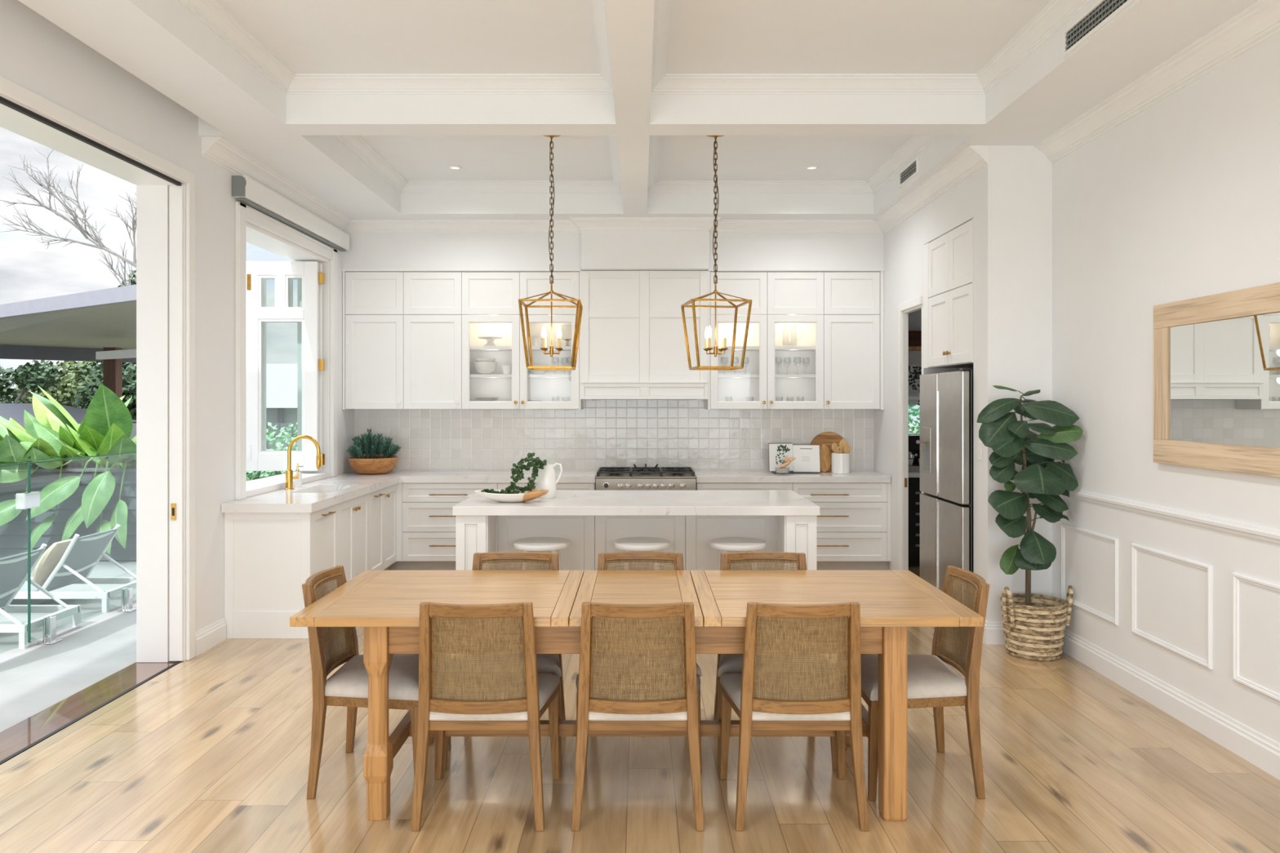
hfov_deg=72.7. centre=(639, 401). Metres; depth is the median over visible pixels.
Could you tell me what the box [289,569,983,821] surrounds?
dining table
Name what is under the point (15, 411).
fence
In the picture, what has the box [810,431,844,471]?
cutting board
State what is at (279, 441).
hedge
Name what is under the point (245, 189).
roller blind
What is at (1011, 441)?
fiddle leaf fig
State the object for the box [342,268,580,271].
trim
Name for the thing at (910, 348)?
wall shelf
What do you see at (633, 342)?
range hood
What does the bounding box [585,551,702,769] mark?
dining chair
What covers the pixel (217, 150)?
trim
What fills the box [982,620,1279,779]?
baseboard
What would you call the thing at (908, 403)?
window
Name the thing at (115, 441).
plant
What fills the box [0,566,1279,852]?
floor
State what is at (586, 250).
wall
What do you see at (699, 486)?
base cabinet
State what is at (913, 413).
hedge
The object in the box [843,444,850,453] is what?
wooden spoon
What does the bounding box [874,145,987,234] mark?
trim
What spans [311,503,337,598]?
base cabinet
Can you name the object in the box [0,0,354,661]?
wall
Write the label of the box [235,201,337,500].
window
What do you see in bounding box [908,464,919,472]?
drip tray
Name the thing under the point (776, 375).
shelf
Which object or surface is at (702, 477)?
countertop
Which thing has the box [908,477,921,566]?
wine fridge
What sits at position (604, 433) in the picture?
backsplash
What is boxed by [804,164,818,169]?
recessed light
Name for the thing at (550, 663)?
seat cushion
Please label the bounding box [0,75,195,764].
door
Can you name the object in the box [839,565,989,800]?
dining chair
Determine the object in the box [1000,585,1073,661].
basket
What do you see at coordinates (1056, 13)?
trim
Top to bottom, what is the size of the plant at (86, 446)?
1.803 m
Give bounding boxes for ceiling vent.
[898,156,918,187]
[1062,0,1135,57]
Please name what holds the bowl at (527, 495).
on the benchtop
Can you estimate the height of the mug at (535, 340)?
0.100 m
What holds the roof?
on the ground
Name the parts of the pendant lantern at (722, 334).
rail, rail, bulb, bulb, rail, arm, rail, chain, stem, cord, rail, bulb, rail, arm, bulb, rail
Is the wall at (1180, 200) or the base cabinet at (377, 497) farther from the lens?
the base cabinet at (377, 497)
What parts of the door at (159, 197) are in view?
sill, flush pull, panel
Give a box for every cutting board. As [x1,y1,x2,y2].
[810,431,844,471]
[819,444,831,471]
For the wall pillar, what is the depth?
5.68 m
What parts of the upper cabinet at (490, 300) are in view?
door, glass door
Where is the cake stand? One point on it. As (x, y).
(490, 340)
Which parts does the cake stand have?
plate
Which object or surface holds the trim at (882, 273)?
attached to the wall
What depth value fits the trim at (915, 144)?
7.67 m
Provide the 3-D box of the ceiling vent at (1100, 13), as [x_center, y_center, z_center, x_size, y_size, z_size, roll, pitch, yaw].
[2.074,-1.747,3.940,0.012,0.130,0.640,0,0,0]
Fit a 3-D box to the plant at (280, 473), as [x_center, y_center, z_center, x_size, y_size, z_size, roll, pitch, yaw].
[-3.969,1.186,9.280,1.417,1.074,0.880,0,0,0]
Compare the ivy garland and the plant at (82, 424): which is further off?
the plant at (82, 424)
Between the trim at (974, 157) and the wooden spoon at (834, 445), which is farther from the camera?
the wooden spoon at (834, 445)
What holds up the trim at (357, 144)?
attached to the ceiling
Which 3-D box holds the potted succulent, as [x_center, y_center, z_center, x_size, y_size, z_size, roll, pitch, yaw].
[-2.495,0.459,8.156,0.460,0.432,0.448,0,0,39]
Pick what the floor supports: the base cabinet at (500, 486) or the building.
the base cabinet at (500, 486)
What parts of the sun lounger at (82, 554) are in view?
frame, backrest, leg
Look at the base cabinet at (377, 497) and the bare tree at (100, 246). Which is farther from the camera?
the bare tree at (100, 246)
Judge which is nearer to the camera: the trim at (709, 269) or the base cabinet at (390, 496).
the base cabinet at (390, 496)
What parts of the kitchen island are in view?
pier panel, pier panel, panel, panel, panel, pier panel, pier panel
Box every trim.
[177,0,613,94]
[201,137,351,231]
[333,135,622,193]
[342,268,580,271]
[342,271,884,409]
[344,217,881,232]
[647,135,938,193]
[651,0,1091,94]
[707,268,884,271]
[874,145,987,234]
[1034,0,1279,163]
[1060,522,1118,625]
[1061,488,1279,543]
[1131,542,1212,669]
[1232,572,1279,702]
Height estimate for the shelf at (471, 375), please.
0.030 m
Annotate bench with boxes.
[908,472,919,477]
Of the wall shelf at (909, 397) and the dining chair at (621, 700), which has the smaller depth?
the dining chair at (621, 700)
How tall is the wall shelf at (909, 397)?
0.030 m
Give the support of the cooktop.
in the range cooker
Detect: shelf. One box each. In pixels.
[469,346,511,351]
[469,373,511,377]
[527,346,571,351]
[527,373,571,377]
[718,346,759,351]
[718,373,759,377]
[774,346,815,351]
[774,373,815,377]
[908,346,921,351]
[908,396,919,399]
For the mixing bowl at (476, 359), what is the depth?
8.18 m
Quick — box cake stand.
[477,336,502,346]
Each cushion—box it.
[32,538,72,586]
[324,653,449,701]
[429,671,559,720]
[439,653,560,677]
[575,671,700,720]
[592,653,702,675]
[717,653,838,677]
[720,671,850,720]
[840,653,966,701]
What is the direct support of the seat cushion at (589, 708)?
on the dining chair at (621, 700)
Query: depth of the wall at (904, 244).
7.67 m
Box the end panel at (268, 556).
[224,512,311,638]
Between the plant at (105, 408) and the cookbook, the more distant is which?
the plant at (105, 408)
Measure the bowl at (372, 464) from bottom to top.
0.152 m
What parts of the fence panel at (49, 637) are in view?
plate, glass, plate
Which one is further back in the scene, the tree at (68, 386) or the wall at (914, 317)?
the tree at (68, 386)
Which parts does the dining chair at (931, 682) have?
leg, leg, seat frame, leg, rail, cane moulding, cane panel, rail, leg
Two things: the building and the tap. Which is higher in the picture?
the building
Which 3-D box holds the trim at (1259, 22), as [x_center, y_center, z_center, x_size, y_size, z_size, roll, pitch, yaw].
[2.632,-1.611,1.740,0.115,0.118,7.880,0,0,0]
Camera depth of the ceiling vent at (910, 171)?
6.71 m
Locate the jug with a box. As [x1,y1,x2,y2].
[537,462,562,498]
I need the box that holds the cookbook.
[768,443,820,473]
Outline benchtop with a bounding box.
[452,489,820,515]
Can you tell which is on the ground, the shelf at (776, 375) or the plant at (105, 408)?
the plant at (105, 408)
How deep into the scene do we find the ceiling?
5.03 m
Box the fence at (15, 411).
[0,403,136,422]
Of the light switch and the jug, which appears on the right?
the light switch
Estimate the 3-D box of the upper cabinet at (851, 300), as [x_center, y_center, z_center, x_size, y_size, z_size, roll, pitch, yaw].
[1.974,-0.570,8.254,0.523,1.281,0.367,0,0,0]
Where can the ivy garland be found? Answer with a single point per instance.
(535, 462)
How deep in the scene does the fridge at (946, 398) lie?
6.25 m
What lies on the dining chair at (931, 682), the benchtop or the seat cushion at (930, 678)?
the seat cushion at (930, 678)
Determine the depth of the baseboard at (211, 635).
5.58 m
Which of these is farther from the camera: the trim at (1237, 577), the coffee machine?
the coffee machine
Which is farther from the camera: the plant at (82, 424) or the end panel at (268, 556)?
the plant at (82, 424)
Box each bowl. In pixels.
[348,455,398,474]
[473,361,497,373]
[475,358,495,361]
[475,489,548,502]
[528,364,548,373]
[774,452,795,475]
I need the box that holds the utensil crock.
[831,453,849,474]
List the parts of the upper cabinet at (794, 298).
door, glass door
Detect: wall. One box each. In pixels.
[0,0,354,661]
[0,467,136,561]
[342,230,884,271]
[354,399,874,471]
[874,173,973,570]
[908,309,921,403]
[1052,32,1279,743]
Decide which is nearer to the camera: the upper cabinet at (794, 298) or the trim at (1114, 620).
the trim at (1114, 620)
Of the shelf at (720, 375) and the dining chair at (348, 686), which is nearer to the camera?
the dining chair at (348, 686)
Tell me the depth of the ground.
51.14 m
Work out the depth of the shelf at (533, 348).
8.15 m
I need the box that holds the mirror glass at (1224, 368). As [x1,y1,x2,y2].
[1168,311,1279,448]
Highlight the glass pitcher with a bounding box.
[782,323,803,346]
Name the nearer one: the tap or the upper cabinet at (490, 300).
the tap
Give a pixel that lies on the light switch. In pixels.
(980, 445)
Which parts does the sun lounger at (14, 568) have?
backrest, leg, frame, leg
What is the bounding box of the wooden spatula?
[835,446,842,453]
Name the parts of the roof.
post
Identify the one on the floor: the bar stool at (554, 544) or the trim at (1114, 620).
the bar stool at (554, 544)
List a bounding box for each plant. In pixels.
[0,383,136,467]
[0,384,136,467]
[0,417,80,467]
[0,441,131,554]
[25,422,136,467]
[66,423,121,467]
[245,471,282,481]
[908,364,921,411]
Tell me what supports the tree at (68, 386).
on the ground
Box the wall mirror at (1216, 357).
[1153,282,1279,477]
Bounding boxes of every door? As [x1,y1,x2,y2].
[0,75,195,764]
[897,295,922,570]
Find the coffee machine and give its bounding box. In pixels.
[908,434,919,472]
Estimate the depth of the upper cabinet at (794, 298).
8.11 m
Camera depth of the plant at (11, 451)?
8.33 m
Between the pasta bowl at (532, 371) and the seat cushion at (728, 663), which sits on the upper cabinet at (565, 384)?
the pasta bowl at (532, 371)
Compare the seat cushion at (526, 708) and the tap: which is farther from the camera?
the tap
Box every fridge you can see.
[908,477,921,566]
[919,368,973,631]
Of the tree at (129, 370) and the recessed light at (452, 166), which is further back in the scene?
the tree at (129, 370)
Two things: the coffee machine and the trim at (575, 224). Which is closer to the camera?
the trim at (575, 224)
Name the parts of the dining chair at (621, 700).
leg, leg, rail, rail, cane panel, cane moulding, seat frame, leg, leg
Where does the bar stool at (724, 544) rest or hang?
on the floor
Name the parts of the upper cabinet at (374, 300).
door, door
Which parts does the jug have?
handle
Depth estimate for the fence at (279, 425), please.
10.40 m
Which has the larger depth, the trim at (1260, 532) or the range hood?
the range hood
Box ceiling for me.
[17,0,1258,219]
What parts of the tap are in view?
lever, spout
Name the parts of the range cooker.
control knob, control knob, control knob, control panel, control knob, control knob, control knob, control knob, control knob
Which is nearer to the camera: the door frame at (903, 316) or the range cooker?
the door frame at (903, 316)
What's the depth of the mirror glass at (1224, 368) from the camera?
3.97 m
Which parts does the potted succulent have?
stem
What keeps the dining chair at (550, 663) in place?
on the floor
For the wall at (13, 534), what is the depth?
8.67 m
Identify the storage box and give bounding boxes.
[908,330,921,346]
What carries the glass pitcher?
on the upper cabinet at (794, 298)
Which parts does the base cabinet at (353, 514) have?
door, door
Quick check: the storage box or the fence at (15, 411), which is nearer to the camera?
the storage box
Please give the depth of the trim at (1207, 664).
4.33 m
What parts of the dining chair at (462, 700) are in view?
leg, leg, rail, rail, cane moulding, cane panel, seat frame, leg, leg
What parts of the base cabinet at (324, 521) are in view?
handle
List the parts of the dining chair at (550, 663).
leg, leg, cane moulding, rail, cane panel, leg, leg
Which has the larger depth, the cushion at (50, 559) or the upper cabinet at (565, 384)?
the upper cabinet at (565, 384)
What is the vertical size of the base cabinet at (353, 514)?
0.842 m
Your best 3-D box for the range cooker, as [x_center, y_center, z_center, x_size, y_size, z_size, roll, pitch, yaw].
[0.052,1.089,8.111,0.913,0.982,0.650,0,0,0]
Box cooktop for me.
[595,471,696,478]
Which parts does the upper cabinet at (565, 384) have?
door, glass door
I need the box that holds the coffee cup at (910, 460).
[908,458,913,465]
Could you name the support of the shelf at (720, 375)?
attached to the upper cabinet at (750, 381)
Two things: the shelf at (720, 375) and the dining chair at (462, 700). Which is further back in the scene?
the shelf at (720, 375)
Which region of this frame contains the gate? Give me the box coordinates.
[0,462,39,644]
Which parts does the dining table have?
leg, leg, leg, leg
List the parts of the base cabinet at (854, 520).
handle, handle, handle, drawer, drawer, drawer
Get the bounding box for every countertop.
[221,471,597,512]
[694,471,890,483]
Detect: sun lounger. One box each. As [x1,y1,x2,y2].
[0,543,80,648]
[13,524,136,613]
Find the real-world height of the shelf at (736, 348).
0.030 m
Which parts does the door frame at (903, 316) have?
strike plate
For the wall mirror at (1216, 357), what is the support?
attached to the wall at (1180, 200)
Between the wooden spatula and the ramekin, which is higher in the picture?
the ramekin
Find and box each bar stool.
[512,537,570,569]
[613,537,670,568]
[709,537,766,569]
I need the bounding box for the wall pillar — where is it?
[973,145,1052,622]
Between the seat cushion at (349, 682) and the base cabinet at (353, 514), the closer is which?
the seat cushion at (349, 682)
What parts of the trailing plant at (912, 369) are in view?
pot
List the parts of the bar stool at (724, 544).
leg, seat, leg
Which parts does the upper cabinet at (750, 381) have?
door, glass door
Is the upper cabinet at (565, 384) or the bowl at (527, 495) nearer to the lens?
the bowl at (527, 495)
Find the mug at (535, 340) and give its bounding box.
[531,336,541,346]
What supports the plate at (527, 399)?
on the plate
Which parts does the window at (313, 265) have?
sash hinge plate, sash hinge plate, folding sash, frame, sill, folding sash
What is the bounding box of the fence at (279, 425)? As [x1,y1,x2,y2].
[17,422,297,479]
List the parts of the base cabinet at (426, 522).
drawer, drawer, handle, handle, handle, drawer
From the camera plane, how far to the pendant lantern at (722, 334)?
6.22 m
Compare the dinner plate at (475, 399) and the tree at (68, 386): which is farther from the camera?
the tree at (68, 386)
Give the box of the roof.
[0,284,136,400]
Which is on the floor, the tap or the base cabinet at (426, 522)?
the base cabinet at (426, 522)
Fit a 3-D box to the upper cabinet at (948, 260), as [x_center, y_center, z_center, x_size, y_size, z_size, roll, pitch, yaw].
[2.639,-0.758,6.447,0.802,0.984,1.037,0,0,0]
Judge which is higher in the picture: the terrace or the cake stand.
the cake stand
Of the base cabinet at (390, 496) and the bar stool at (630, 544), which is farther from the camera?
the base cabinet at (390, 496)
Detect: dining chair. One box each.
[302,565,451,799]
[410,602,560,831]
[439,551,565,769]
[571,602,704,831]
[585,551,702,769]
[713,551,838,769]
[719,602,868,831]
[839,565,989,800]
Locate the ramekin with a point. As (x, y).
(507, 369)
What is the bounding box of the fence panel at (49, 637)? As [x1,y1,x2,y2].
[27,451,136,644]
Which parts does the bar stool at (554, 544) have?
leg, seat, leg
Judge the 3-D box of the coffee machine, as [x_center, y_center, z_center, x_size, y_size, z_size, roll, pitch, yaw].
[2.720,0.505,8.585,0.340,0.350,0.531,0,0,0]
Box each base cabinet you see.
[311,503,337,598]
[337,493,369,582]
[369,488,385,570]
[382,484,396,570]
[391,483,497,569]
[497,483,595,489]
[696,483,792,490]
[792,483,890,569]
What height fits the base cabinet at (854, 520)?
0.845 m
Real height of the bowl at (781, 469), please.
0.205 m
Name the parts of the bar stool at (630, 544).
seat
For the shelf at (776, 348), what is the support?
attached to the upper cabinet at (794, 298)
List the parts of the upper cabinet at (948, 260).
door, door, door, door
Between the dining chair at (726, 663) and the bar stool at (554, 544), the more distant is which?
the bar stool at (554, 544)
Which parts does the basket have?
handle, handle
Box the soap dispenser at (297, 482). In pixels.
[293,465,303,487]
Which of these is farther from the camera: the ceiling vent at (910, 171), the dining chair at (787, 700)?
the ceiling vent at (910, 171)
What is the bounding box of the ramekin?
[501,364,511,373]
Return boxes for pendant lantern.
[518,135,582,369]
[680,135,751,370]
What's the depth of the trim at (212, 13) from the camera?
5.17 m
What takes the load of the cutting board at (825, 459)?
on the countertop at (702, 477)
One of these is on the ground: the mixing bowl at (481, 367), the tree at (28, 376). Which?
the tree at (28, 376)
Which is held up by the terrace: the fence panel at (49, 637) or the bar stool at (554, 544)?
the fence panel at (49, 637)
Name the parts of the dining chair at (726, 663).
leg, leg, cane panel, rail, cane moulding, leg, leg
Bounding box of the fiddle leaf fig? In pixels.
[977,385,1083,605]
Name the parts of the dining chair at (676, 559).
leg, leg, rail, cane panel, cane moulding, leg, leg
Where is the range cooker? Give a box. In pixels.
[595,463,696,489]
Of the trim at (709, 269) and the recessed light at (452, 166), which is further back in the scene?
the trim at (709, 269)
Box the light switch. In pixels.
[977,441,982,460]
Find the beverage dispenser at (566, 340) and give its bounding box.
[562,324,571,346]
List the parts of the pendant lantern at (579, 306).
rail, bulb, arm, rail, rail, cord, chain, stem, rail, rail, arm, bulb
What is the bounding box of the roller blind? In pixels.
[231,175,349,251]
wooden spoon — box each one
[831,442,837,453]
[839,439,847,453]
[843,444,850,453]
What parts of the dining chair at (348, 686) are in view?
leg, rail, cane panel, cane moulding, rail, leg, seat frame, leg, leg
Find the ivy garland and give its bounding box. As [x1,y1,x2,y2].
[480,453,546,493]
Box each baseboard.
[195,617,226,656]
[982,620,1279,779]
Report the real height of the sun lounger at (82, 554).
0.590 m
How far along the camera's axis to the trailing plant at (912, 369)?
8.67 m
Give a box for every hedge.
[245,422,297,480]
[908,404,919,433]
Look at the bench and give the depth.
8.25 m
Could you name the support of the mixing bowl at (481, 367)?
on the upper cabinet at (490, 300)
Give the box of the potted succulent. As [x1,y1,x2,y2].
[346,427,400,474]
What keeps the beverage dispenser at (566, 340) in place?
on the upper cabinet at (565, 384)
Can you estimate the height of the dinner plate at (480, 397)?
0.016 m
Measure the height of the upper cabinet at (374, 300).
1.281 m
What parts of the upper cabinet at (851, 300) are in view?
door, door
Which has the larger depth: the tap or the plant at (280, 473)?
the plant at (280, 473)
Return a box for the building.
[266,364,297,422]
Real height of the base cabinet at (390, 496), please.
0.843 m
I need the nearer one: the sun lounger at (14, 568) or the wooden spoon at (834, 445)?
the sun lounger at (14, 568)
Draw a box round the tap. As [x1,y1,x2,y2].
[284,435,320,489]
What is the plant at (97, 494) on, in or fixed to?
on the terrace
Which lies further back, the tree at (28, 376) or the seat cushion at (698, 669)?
the tree at (28, 376)
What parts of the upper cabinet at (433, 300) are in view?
door, door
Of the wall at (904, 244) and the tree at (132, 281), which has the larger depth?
the tree at (132, 281)
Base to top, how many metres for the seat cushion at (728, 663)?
0.078 m
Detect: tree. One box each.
[0,149,136,286]
[0,360,64,403]
[10,360,136,406]
[62,361,136,422]
[117,270,136,287]
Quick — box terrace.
[0,561,136,732]
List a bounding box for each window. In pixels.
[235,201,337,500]
[908,403,919,434]
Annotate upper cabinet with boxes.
[345,271,404,408]
[403,271,462,408]
[462,271,519,408]
[520,271,579,408]
[710,271,767,408]
[767,271,823,408]
[823,271,879,408]
[923,217,973,368]
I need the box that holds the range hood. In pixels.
[580,271,708,399]
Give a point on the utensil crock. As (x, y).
(840, 462)
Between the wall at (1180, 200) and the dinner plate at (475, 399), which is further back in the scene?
the dinner plate at (475, 399)
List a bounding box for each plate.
[474,396,498,399]
[475,399,497,400]
[527,399,542,400]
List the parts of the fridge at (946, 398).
dispenser spout, door, door, handle, handle, door, door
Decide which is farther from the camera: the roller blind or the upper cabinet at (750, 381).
the upper cabinet at (750, 381)
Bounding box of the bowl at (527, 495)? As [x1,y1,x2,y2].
[475,489,548,502]
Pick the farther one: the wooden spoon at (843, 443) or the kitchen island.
the wooden spoon at (843, 443)
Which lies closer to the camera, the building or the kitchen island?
the kitchen island
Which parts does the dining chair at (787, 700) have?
leg, leg, seat frame, cane panel, cane moulding, rail, rail, leg, leg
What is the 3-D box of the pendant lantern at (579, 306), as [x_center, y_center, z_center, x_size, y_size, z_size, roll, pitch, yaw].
[-0.633,-1.085,6.230,0.429,1.709,0.429,0,0,-1]
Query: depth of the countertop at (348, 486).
7.22 m
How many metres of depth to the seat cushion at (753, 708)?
3.23 m
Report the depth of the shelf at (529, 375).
8.15 m
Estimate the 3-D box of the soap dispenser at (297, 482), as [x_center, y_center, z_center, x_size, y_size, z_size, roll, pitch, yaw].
[-2.698,0.590,6.860,0.068,0.170,0.068,0,0,45]
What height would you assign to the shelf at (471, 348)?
0.030 m
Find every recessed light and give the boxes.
[448,164,462,169]
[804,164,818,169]

